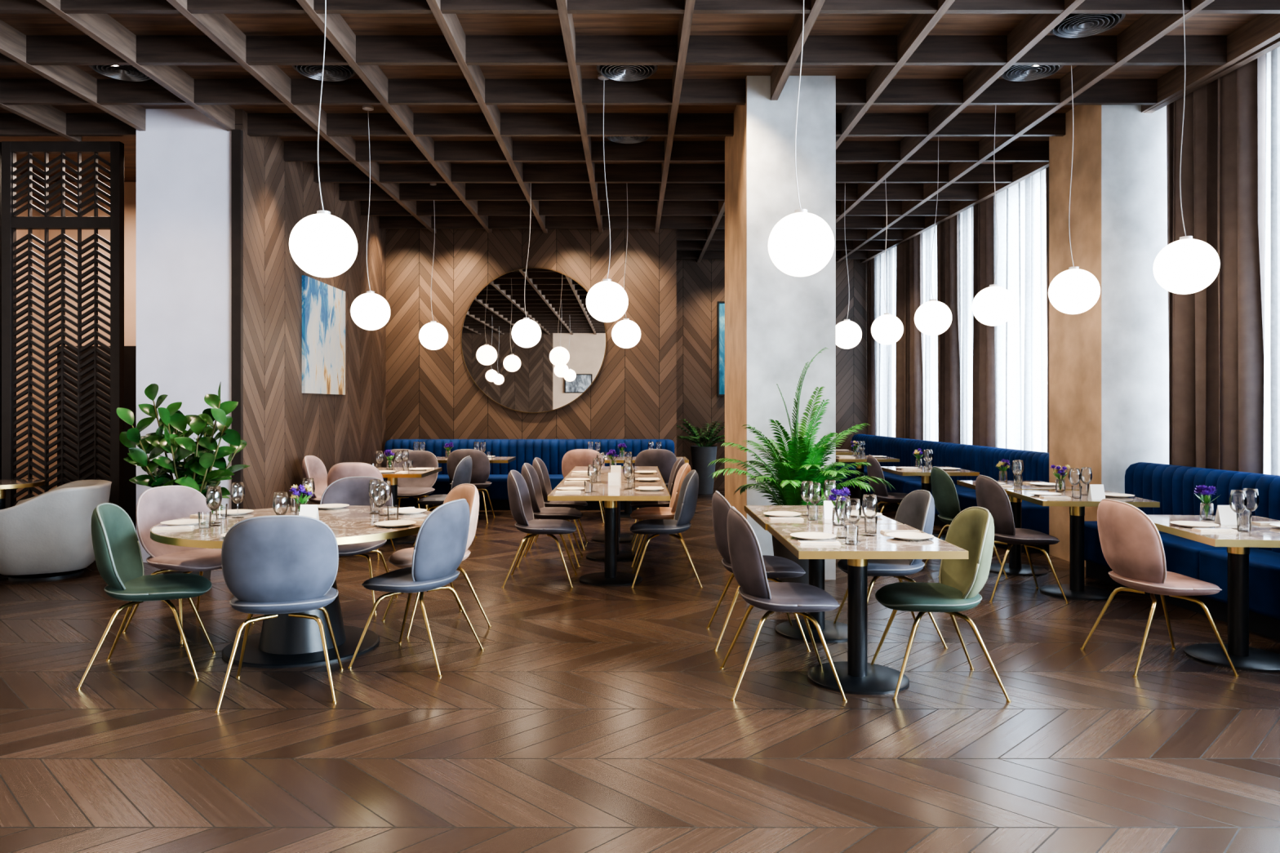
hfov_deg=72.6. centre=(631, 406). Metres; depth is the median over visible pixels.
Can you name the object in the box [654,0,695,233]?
ceiling beam
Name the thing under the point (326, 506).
plate
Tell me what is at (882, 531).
knife
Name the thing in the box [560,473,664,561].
dining table
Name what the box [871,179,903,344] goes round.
pendant lamp
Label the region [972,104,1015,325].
pendant lamp
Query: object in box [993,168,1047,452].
sheer curtain
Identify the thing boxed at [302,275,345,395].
painting
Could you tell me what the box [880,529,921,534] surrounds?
napkin
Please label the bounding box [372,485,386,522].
wine glass
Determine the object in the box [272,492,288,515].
wine glass
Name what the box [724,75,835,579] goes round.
wall column
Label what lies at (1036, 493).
plate
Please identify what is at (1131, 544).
dining chair
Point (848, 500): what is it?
bowl
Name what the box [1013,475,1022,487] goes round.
tumbler
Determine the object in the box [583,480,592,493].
tumbler
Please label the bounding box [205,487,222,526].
wine glass
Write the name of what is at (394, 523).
plate
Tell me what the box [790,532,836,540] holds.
plate
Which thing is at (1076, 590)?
dining table
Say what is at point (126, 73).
ceiling vent
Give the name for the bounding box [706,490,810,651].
dining chair
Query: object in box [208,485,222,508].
bowl
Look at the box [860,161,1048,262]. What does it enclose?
trim
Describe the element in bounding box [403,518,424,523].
napkin
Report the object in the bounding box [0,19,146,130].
ceiling beam
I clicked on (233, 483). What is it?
bowl
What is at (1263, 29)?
ceiling beam
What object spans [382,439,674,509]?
bench
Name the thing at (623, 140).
ceiling vent
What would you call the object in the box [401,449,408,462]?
bowl
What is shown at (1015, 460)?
bowl
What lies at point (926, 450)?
bowl
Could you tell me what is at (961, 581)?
dining chair
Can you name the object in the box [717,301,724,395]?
painting
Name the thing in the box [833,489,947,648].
dining chair
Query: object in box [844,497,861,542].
wine glass
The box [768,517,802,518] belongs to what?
knife
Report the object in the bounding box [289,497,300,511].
tumbler
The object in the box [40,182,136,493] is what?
wall
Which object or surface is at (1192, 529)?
napkin
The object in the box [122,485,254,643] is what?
dining chair
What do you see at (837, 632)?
dining table
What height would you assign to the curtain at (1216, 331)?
4.080 m
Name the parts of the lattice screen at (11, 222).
lattice panel, lattice panel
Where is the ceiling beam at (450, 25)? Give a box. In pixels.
[426,0,547,233]
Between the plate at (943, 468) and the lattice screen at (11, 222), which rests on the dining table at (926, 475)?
the plate at (943, 468)
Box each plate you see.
[160,519,205,525]
[213,509,253,515]
[317,503,349,509]
[373,520,416,527]
[378,470,395,473]
[389,508,426,514]
[408,467,430,471]
[556,486,584,490]
[565,478,590,480]
[572,471,594,473]
[635,471,657,474]
[635,478,660,481]
[635,486,663,491]
[763,511,801,517]
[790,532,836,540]
[835,455,853,457]
[846,511,882,517]
[872,455,886,457]
[886,532,933,540]
[896,466,918,469]
[939,467,959,470]
[1027,491,1061,496]
[1030,482,1057,486]
[1104,493,1134,497]
[1169,520,1218,528]
[1269,523,1279,528]
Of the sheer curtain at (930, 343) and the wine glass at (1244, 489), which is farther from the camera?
the sheer curtain at (930, 343)
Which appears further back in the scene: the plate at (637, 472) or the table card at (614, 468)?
the plate at (637, 472)
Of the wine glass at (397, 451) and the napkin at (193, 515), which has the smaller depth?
the napkin at (193, 515)
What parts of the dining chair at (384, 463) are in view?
backrest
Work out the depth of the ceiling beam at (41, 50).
6.42 m
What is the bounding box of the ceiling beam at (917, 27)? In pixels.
[835,0,955,149]
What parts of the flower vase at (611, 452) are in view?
stem, flower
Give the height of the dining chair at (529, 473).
0.910 m
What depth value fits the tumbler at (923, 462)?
9.30 m
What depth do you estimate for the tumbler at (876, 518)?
4.68 m
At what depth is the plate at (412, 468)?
9.38 m
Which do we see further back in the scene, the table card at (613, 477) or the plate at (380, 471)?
the plate at (380, 471)
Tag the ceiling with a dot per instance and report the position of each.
(26, 24)
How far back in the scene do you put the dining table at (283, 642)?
4.99 m
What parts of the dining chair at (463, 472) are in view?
leg, seat, backrest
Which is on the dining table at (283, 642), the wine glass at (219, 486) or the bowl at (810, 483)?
the wine glass at (219, 486)
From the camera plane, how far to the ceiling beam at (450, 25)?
7.08 m
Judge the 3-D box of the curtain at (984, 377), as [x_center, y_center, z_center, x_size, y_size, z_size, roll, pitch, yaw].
[4.441,-0.630,10.861,0.189,4.080,0.526,0,0,-5]
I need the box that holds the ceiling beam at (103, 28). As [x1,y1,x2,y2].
[36,0,235,130]
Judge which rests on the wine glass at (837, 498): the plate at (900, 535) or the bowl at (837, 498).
the bowl at (837, 498)
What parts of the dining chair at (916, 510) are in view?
leg, leg, seat, leg, backrest, leg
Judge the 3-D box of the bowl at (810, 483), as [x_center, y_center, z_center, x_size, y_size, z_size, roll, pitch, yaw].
[1.120,0.530,5.320,0.084,0.130,0.084,0,0,0]
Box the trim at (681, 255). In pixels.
[676,250,866,259]
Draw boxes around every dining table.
[150,505,431,668]
[377,467,441,544]
[436,457,515,491]
[547,483,670,586]
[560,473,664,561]
[568,466,660,542]
[604,457,688,517]
[744,505,902,642]
[767,524,968,695]
[835,450,859,500]
[835,455,899,512]
[880,466,979,540]
[956,480,1079,576]
[1004,489,1159,600]
[1147,515,1279,672]
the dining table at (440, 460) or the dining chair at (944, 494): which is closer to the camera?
the dining chair at (944, 494)
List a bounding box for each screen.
[0,142,1,479]
[1,141,124,509]
[57,346,136,530]
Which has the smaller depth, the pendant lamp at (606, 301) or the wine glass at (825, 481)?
the wine glass at (825, 481)
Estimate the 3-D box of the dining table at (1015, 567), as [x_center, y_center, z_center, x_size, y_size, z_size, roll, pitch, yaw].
[3.360,1.055,7.620,0.740,0.750,0.850,0,0,4]
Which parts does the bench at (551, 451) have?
seat, backrest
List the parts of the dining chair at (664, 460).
backrest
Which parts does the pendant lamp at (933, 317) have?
lamp shade, cord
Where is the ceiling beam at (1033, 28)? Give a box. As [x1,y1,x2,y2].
[835,0,1084,222]
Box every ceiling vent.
[88,65,151,81]
[291,65,355,81]
[596,65,657,81]
[604,136,651,143]
[1000,65,1063,81]
[1048,13,1125,38]
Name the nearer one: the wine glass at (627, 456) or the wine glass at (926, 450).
the wine glass at (627, 456)
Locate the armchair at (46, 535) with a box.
[0,480,111,581]
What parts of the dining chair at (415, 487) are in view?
seat, backrest, leg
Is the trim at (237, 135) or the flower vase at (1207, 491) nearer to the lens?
the flower vase at (1207, 491)
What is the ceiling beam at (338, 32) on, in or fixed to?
attached to the ceiling
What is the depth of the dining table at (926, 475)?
9.31 m
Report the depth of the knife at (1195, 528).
4.76 m
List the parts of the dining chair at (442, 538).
leg, leg, seat, leg, backrest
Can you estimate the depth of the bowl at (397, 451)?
9.14 m
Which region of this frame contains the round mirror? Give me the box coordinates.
[460,266,606,413]
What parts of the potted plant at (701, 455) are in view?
stem, pot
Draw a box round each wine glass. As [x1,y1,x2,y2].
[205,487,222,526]
[207,485,222,524]
[230,482,244,518]
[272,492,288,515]
[301,478,315,498]
[368,479,382,514]
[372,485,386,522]
[375,451,383,463]
[377,480,391,515]
[394,450,402,471]
[401,449,408,470]
[480,442,486,452]
[587,464,597,492]
[592,457,601,482]
[596,453,604,474]
[622,462,632,489]
[623,456,632,479]
[624,451,632,472]
[800,480,813,516]
[807,482,821,519]
[823,480,836,500]
[835,495,851,538]
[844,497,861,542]
[856,441,862,457]
[858,440,865,457]
[861,494,878,536]
[922,449,930,470]
[924,449,933,469]
[1011,460,1022,485]
[1013,459,1023,484]
[1068,468,1080,497]
[1080,466,1092,496]
[1229,489,1247,529]
[1241,488,1259,527]
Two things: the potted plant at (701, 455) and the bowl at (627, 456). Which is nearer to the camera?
the bowl at (627, 456)
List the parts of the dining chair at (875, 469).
backrest, leg, leg, seat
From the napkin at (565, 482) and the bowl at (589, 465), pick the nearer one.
the bowl at (589, 465)
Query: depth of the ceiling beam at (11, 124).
8.12 m
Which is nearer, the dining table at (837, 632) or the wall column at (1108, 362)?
the dining table at (837, 632)
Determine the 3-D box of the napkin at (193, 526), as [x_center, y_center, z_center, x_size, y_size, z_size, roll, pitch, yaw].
[-2.550,0.674,4.851,0.200,0.012,0.080,0,0,-15]
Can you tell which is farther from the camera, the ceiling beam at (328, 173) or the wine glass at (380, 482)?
the ceiling beam at (328, 173)
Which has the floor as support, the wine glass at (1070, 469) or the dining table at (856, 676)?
the dining table at (856, 676)
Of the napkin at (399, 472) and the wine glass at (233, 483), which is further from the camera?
the napkin at (399, 472)
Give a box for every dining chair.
[75,502,216,689]
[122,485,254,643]
[214,515,343,713]
[302,455,327,504]
[320,476,398,615]
[327,462,395,559]
[347,498,484,676]
[381,448,430,511]
[381,483,491,638]
[393,450,438,509]
[413,455,476,545]
[446,448,495,523]
[501,470,577,587]
[516,462,582,567]
[528,457,587,550]
[561,448,604,523]
[630,457,688,550]
[630,462,694,567]
[630,470,702,587]
[634,448,676,523]
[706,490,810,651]
[720,506,847,701]
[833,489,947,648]
[866,454,907,513]
[871,506,1011,702]
[924,466,1008,578]
[975,475,1068,603]
[1080,498,1239,677]
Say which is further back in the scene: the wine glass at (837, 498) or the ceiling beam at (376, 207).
the ceiling beam at (376, 207)
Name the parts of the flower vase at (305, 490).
stem, flower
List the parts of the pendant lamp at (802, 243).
cord, lamp shade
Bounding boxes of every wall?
[16,173,39,501]
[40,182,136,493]
[235,109,386,509]
[386,228,676,457]
[676,259,866,488]
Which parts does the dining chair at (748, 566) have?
leg, backrest, leg, seat, leg, leg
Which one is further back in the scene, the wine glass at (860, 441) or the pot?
the wine glass at (860, 441)
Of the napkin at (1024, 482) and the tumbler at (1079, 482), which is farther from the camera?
the napkin at (1024, 482)
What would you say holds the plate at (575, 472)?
on the dining table at (623, 538)
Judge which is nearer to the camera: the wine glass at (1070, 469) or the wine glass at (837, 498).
the wine glass at (837, 498)
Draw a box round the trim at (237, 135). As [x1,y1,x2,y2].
[231,129,243,509]
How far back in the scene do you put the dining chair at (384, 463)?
10.75 m
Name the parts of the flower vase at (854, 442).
flower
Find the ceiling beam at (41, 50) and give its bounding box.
[0,35,1237,65]
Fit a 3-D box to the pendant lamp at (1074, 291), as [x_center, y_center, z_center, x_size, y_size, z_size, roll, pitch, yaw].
[3.340,-1.720,6.570,0.349,2.040,0.349,0,0,-32]
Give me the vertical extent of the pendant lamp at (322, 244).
2.040 m
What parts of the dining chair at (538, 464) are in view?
leg, backrest, seat, leg, leg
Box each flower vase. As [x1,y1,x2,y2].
[289,484,314,515]
[384,449,394,470]
[444,442,453,457]
[606,448,618,469]
[617,443,626,457]
[826,487,849,526]
[850,440,858,456]
[913,448,923,467]
[995,458,1010,482]
[1050,464,1070,492]
[1193,484,1219,520]
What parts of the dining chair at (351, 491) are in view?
backrest, seat, leg, leg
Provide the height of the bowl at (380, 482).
0.130 m
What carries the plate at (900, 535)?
on the dining table at (856, 676)
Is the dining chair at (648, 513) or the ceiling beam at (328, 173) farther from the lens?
the ceiling beam at (328, 173)
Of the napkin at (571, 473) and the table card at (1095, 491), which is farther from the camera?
the napkin at (571, 473)
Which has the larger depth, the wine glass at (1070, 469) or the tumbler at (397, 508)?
the wine glass at (1070, 469)
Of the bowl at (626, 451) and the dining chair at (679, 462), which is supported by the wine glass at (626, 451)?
the bowl at (626, 451)
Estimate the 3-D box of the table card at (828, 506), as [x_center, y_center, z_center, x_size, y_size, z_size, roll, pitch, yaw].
[1.220,0.625,5.300,0.100,0.110,0.060,0,0,0]
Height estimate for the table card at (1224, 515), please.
0.110 m
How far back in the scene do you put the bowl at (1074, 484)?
6.57 m
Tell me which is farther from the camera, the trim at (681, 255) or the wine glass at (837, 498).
the trim at (681, 255)
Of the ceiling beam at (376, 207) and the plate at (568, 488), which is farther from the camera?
the ceiling beam at (376, 207)
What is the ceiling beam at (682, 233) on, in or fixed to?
attached to the ceiling
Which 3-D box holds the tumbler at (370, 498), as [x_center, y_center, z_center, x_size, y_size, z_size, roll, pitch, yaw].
[-1.659,0.635,5.642,0.070,0.090,0.070,0,0,0]
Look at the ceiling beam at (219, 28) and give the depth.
7.07 m
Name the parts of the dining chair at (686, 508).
leg, leg, seat, leg, backrest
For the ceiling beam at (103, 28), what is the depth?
6.41 m
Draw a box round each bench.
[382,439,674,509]
[835,434,1048,552]
[1084,462,1279,640]
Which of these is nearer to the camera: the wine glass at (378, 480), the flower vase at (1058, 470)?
the wine glass at (378, 480)
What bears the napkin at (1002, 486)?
on the dining table at (1015, 567)
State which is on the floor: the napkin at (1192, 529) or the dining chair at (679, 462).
the dining chair at (679, 462)
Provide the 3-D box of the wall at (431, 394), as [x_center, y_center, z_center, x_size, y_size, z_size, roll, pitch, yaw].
[-1.460,-0.655,12.775,4.240,4.170,0.150,0,0,0]
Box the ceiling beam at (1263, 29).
[1141,13,1279,112]
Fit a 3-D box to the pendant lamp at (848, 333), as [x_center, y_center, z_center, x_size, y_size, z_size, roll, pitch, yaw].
[2.600,-1.720,10.500,0.349,2.040,0.349,0,0,32]
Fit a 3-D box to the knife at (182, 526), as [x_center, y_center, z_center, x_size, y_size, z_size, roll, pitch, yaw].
[-2.549,0.666,4.849,0.200,0.003,0.013,0,0,-15]
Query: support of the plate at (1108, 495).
on the dining table at (1076, 590)
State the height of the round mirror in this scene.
2.124 m
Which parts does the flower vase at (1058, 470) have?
stem, flower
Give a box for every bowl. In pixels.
[205,487,222,511]
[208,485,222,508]
[230,482,244,503]
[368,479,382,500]
[372,485,386,507]
[377,480,391,501]
[394,450,402,463]
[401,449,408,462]
[587,464,597,480]
[592,457,601,472]
[596,453,604,465]
[622,462,632,479]
[623,456,632,471]
[624,451,632,464]
[800,480,813,502]
[807,482,821,504]
[835,495,851,521]
[844,497,861,524]
[856,441,862,451]
[858,440,865,450]
[861,494,878,519]
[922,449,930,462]
[924,449,933,461]
[1011,460,1022,475]
[1013,459,1023,474]
[1068,468,1080,485]
[1080,466,1092,484]
[1229,489,1247,513]
[1241,488,1259,511]
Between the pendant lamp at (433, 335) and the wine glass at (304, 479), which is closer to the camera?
the wine glass at (304, 479)
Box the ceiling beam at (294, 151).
[284,141,1048,161]
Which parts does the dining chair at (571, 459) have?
backrest, leg, leg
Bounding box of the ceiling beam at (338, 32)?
[296,0,492,233]
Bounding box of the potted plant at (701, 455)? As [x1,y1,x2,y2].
[676,418,724,494]
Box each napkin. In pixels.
[151,525,195,530]
[189,514,222,519]
[382,506,415,511]
[395,471,408,473]
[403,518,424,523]
[555,490,581,493]
[564,480,586,483]
[571,473,591,475]
[768,518,804,520]
[797,540,840,545]
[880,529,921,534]
[901,469,922,471]
[1000,484,1013,487]
[1022,481,1044,484]
[1039,496,1071,498]
[1191,528,1237,532]
[1251,521,1271,525]
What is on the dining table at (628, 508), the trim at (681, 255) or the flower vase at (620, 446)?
the flower vase at (620, 446)
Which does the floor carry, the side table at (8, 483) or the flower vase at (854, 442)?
the side table at (8, 483)
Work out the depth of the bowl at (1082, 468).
6.67 m
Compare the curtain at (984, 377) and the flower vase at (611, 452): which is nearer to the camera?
the flower vase at (611, 452)
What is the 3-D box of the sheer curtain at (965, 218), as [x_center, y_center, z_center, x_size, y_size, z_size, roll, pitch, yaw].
[4.472,-0.630,11.408,0.216,4.080,0.582,0,0,-5]
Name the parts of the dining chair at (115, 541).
backrest, seat, leg, leg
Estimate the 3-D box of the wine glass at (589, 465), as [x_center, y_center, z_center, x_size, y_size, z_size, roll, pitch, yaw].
[-0.310,0.573,7.000,0.084,0.215,0.084,0,0,0]
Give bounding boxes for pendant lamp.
[288,0,357,277]
[350,105,390,330]
[418,182,448,350]
[511,216,541,347]
[586,73,628,322]
[611,191,640,348]
[768,0,834,276]
[835,182,862,348]
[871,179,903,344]
[914,136,951,335]
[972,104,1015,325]
[1048,65,1100,314]
[1153,0,1220,294]
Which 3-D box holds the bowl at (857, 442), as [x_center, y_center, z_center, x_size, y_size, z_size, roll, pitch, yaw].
[3.070,0.530,11.700,0.084,0.130,0.084,0,0,0]
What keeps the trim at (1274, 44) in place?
attached to the ceiling
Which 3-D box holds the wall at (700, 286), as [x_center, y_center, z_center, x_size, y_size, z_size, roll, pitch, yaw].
[2.580,-0.655,15.375,4.040,4.170,0.150,0,0,0]
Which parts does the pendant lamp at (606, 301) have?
cord, lamp shade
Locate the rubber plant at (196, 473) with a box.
[116,381,249,580]
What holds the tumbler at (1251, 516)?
on the dining table at (1243, 657)
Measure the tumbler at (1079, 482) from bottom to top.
0.090 m
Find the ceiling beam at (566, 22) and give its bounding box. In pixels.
[555,0,603,233]
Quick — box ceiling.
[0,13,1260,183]
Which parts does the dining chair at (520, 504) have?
leg, backrest, leg, seat, leg, leg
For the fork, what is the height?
0.002 m
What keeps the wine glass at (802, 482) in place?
on the dining table at (837, 632)
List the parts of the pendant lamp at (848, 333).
cord, lamp shade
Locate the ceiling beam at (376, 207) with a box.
[360,200,950,215]
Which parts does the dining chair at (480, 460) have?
backrest, seat, leg, leg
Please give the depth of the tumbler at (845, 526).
4.30 m
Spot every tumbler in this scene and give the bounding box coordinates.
[197,511,211,528]
[214,503,227,519]
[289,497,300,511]
[369,497,380,512]
[386,505,399,520]
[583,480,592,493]
[589,472,596,483]
[806,504,818,520]
[844,525,858,545]
[863,515,877,533]
[923,462,930,471]
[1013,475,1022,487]
[1071,485,1081,498]
[1079,482,1088,494]
[1236,514,1252,532]
[1237,508,1251,524]
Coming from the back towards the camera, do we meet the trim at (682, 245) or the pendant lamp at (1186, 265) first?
the trim at (682, 245)
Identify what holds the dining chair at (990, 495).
on the floor
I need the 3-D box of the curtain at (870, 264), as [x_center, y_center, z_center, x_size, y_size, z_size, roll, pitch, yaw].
[4.209,-0.630,15.145,0.144,4.080,0.304,0,0,-24]
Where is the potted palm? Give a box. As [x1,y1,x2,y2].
[707,346,895,584]
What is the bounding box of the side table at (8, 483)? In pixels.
[0,479,44,509]
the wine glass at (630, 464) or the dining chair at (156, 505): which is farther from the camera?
the wine glass at (630, 464)
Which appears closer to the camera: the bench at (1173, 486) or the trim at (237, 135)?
the bench at (1173, 486)
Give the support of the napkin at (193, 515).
on the dining table at (283, 642)
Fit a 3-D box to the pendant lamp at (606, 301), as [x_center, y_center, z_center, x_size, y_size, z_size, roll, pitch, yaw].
[-0.200,-1.720,7.200,0.349,2.040,0.349,0,0,-32]
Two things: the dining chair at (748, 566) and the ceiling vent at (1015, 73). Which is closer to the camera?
the dining chair at (748, 566)
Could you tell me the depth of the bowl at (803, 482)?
5.42 m
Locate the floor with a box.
[0,488,1279,852]
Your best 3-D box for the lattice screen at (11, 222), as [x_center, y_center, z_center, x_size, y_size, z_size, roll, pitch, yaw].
[-5.455,-0.555,8.360,1.130,3.970,0.080,0,0,0]
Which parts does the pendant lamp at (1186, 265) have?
cord, lamp shade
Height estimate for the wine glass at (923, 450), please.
0.215 m
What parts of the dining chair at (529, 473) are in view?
leg, leg, backrest, seat, leg, leg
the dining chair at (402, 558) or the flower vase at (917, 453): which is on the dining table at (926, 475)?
the flower vase at (917, 453)
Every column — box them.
[136,108,231,562]
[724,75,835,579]
[1048,104,1168,567]
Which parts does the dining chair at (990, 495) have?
backrest, leg, leg, seat, leg, leg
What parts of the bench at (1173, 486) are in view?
seat, backrest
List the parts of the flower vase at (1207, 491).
stem, flower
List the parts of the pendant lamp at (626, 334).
cord, lamp shade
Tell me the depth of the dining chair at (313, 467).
9.35 m
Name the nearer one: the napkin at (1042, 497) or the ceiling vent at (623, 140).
the napkin at (1042, 497)
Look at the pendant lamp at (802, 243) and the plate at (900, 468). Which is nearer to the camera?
the pendant lamp at (802, 243)
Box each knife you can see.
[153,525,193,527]
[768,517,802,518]
[798,541,839,542]
[882,530,919,531]
[1195,528,1231,528]
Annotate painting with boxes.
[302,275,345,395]
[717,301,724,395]
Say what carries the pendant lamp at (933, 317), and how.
hanging from the ceiling
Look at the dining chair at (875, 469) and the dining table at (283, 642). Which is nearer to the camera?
the dining table at (283, 642)
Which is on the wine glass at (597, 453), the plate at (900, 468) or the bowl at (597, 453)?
the bowl at (597, 453)
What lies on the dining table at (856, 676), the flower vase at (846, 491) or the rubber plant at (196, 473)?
the flower vase at (846, 491)
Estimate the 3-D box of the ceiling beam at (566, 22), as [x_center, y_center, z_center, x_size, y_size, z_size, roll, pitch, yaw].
[-0.440,-2.638,3.750,0.058,0.204,17.900,0,0,0]
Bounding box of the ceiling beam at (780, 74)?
[697,0,825,262]
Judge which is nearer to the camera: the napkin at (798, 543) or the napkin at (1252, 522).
the napkin at (798, 543)
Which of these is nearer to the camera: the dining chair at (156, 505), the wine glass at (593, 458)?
the dining chair at (156, 505)
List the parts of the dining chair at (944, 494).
leg, backrest, seat, leg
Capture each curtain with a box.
[866,257,875,435]
[874,246,896,437]
[895,233,923,439]
[921,225,937,441]
[937,213,959,444]
[958,206,973,444]
[972,195,995,447]
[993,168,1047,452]
[1045,166,1048,453]
[1166,53,1266,474]
[1263,46,1279,475]
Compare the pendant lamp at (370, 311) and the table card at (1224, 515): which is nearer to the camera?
the table card at (1224, 515)
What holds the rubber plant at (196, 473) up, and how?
on the floor
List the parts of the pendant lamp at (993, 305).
lamp shade, cord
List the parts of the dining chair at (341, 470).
backrest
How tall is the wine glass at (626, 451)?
0.215 m
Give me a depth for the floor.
3.93 m
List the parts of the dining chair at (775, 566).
leg, backrest, leg, seat, leg, leg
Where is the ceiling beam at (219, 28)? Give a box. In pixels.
[166,0,436,233]
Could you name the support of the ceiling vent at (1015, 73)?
in the ceiling
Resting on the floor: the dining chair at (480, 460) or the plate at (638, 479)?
the dining chair at (480, 460)
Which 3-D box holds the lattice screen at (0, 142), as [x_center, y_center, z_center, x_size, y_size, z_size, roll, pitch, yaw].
[-6.610,-0.555,8.360,1.140,3.970,0.080,0,0,0]
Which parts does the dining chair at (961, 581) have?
leg, leg, seat, leg, backrest, leg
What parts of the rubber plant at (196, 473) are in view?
stem, pot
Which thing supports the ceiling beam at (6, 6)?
attached to the ceiling
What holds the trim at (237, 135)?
attached to the column at (184, 157)
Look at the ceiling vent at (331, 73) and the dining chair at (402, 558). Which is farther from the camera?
the ceiling vent at (331, 73)
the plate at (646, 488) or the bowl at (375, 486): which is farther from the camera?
the plate at (646, 488)
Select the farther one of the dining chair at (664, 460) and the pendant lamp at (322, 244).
the dining chair at (664, 460)
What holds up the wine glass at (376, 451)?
on the dining table at (393, 477)
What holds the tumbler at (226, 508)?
on the dining table at (283, 642)
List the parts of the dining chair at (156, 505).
backrest, seat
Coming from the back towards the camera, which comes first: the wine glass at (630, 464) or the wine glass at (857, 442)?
the wine glass at (857, 442)
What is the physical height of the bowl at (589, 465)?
0.130 m
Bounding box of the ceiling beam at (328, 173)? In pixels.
[313,164,1012,182]
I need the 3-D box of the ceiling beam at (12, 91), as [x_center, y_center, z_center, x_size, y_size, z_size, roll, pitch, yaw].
[-1.367,-2.640,7.296,11.666,0.200,0.052,0,0,0]
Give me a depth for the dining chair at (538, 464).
8.74 m
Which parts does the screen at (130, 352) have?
door, door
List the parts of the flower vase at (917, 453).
stem, flower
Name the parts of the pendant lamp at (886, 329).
cord, lamp shade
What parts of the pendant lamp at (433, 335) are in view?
cord, lamp shade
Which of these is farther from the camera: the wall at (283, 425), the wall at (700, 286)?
the wall at (700, 286)
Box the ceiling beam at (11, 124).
[0,113,1065,136]
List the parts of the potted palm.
stem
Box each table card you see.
[299,504,319,519]
[608,472,619,485]
[610,465,621,476]
[822,500,839,519]
[1087,484,1105,499]
[1213,505,1236,524]
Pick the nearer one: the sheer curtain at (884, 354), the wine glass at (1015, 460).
the wine glass at (1015, 460)
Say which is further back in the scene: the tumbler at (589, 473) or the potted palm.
the tumbler at (589, 473)
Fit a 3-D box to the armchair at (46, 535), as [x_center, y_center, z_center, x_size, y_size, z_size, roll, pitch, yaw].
[-4.960,1.045,7.429,0.894,0.770,0.929,0,0,-25]
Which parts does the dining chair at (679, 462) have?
leg, seat, backrest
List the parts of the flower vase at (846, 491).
flower, stem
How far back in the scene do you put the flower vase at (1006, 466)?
7.85 m
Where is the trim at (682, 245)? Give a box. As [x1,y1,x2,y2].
[676,240,884,250]
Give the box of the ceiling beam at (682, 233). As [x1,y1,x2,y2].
[676,228,902,239]
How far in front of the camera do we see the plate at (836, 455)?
11.79 m
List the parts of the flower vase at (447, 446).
flower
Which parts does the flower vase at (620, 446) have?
flower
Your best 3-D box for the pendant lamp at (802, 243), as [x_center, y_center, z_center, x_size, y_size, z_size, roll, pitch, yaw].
[0.910,-1.720,4.670,0.349,2.040,0.349,0,0,-32]
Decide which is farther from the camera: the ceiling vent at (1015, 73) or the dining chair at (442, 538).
the ceiling vent at (1015, 73)
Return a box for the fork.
[800,540,836,541]
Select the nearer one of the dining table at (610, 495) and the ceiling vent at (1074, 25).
the ceiling vent at (1074, 25)
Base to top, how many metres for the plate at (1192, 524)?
0.018 m
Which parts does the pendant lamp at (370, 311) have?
cord, lamp shade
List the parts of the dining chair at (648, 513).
leg, leg, seat, backrest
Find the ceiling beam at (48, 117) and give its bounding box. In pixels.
[0,102,81,141]
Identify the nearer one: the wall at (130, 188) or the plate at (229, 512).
the plate at (229, 512)
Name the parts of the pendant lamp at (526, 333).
lamp shade, cord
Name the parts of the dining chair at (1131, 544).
leg, backrest, leg, seat, leg, leg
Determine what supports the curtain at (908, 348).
hanging from the trim at (1021, 171)
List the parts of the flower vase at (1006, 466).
stem, flower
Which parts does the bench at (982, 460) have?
seat, backrest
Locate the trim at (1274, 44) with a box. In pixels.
[1144,37,1279,112]
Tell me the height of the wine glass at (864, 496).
0.215 m
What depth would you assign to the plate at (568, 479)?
8.04 m
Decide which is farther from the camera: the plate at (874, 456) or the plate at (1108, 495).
the plate at (874, 456)
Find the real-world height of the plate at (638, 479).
0.018 m
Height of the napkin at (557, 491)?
0.012 m
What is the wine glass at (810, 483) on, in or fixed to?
on the dining table at (837, 632)
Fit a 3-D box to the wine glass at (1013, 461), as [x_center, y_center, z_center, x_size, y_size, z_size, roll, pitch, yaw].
[3.330,0.573,7.520,0.084,0.215,0.084,0,0,0]
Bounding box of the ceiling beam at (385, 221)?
[379,215,924,228]
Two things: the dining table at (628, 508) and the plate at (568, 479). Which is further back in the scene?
the dining table at (628, 508)
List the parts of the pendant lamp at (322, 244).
cord, lamp shade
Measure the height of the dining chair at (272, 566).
0.910 m
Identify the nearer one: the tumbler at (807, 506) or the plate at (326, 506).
the tumbler at (807, 506)
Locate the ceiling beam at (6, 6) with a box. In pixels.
[0,0,1279,13]
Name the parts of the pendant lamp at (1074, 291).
cord, lamp shade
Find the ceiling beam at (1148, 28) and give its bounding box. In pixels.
[835,0,1214,262]
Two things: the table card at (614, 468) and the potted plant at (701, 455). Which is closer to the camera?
the table card at (614, 468)
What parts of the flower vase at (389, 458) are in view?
flower, stem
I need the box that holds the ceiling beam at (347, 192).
[338,183,978,200]
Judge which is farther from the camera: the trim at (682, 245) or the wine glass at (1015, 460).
the trim at (682, 245)
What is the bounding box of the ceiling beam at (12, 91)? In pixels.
[0,78,1157,104]
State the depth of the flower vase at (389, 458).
9.43 m
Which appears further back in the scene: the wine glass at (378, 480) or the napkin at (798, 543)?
the wine glass at (378, 480)
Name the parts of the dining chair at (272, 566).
leg, backrest, seat, leg, leg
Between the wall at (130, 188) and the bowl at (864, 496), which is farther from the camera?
the wall at (130, 188)

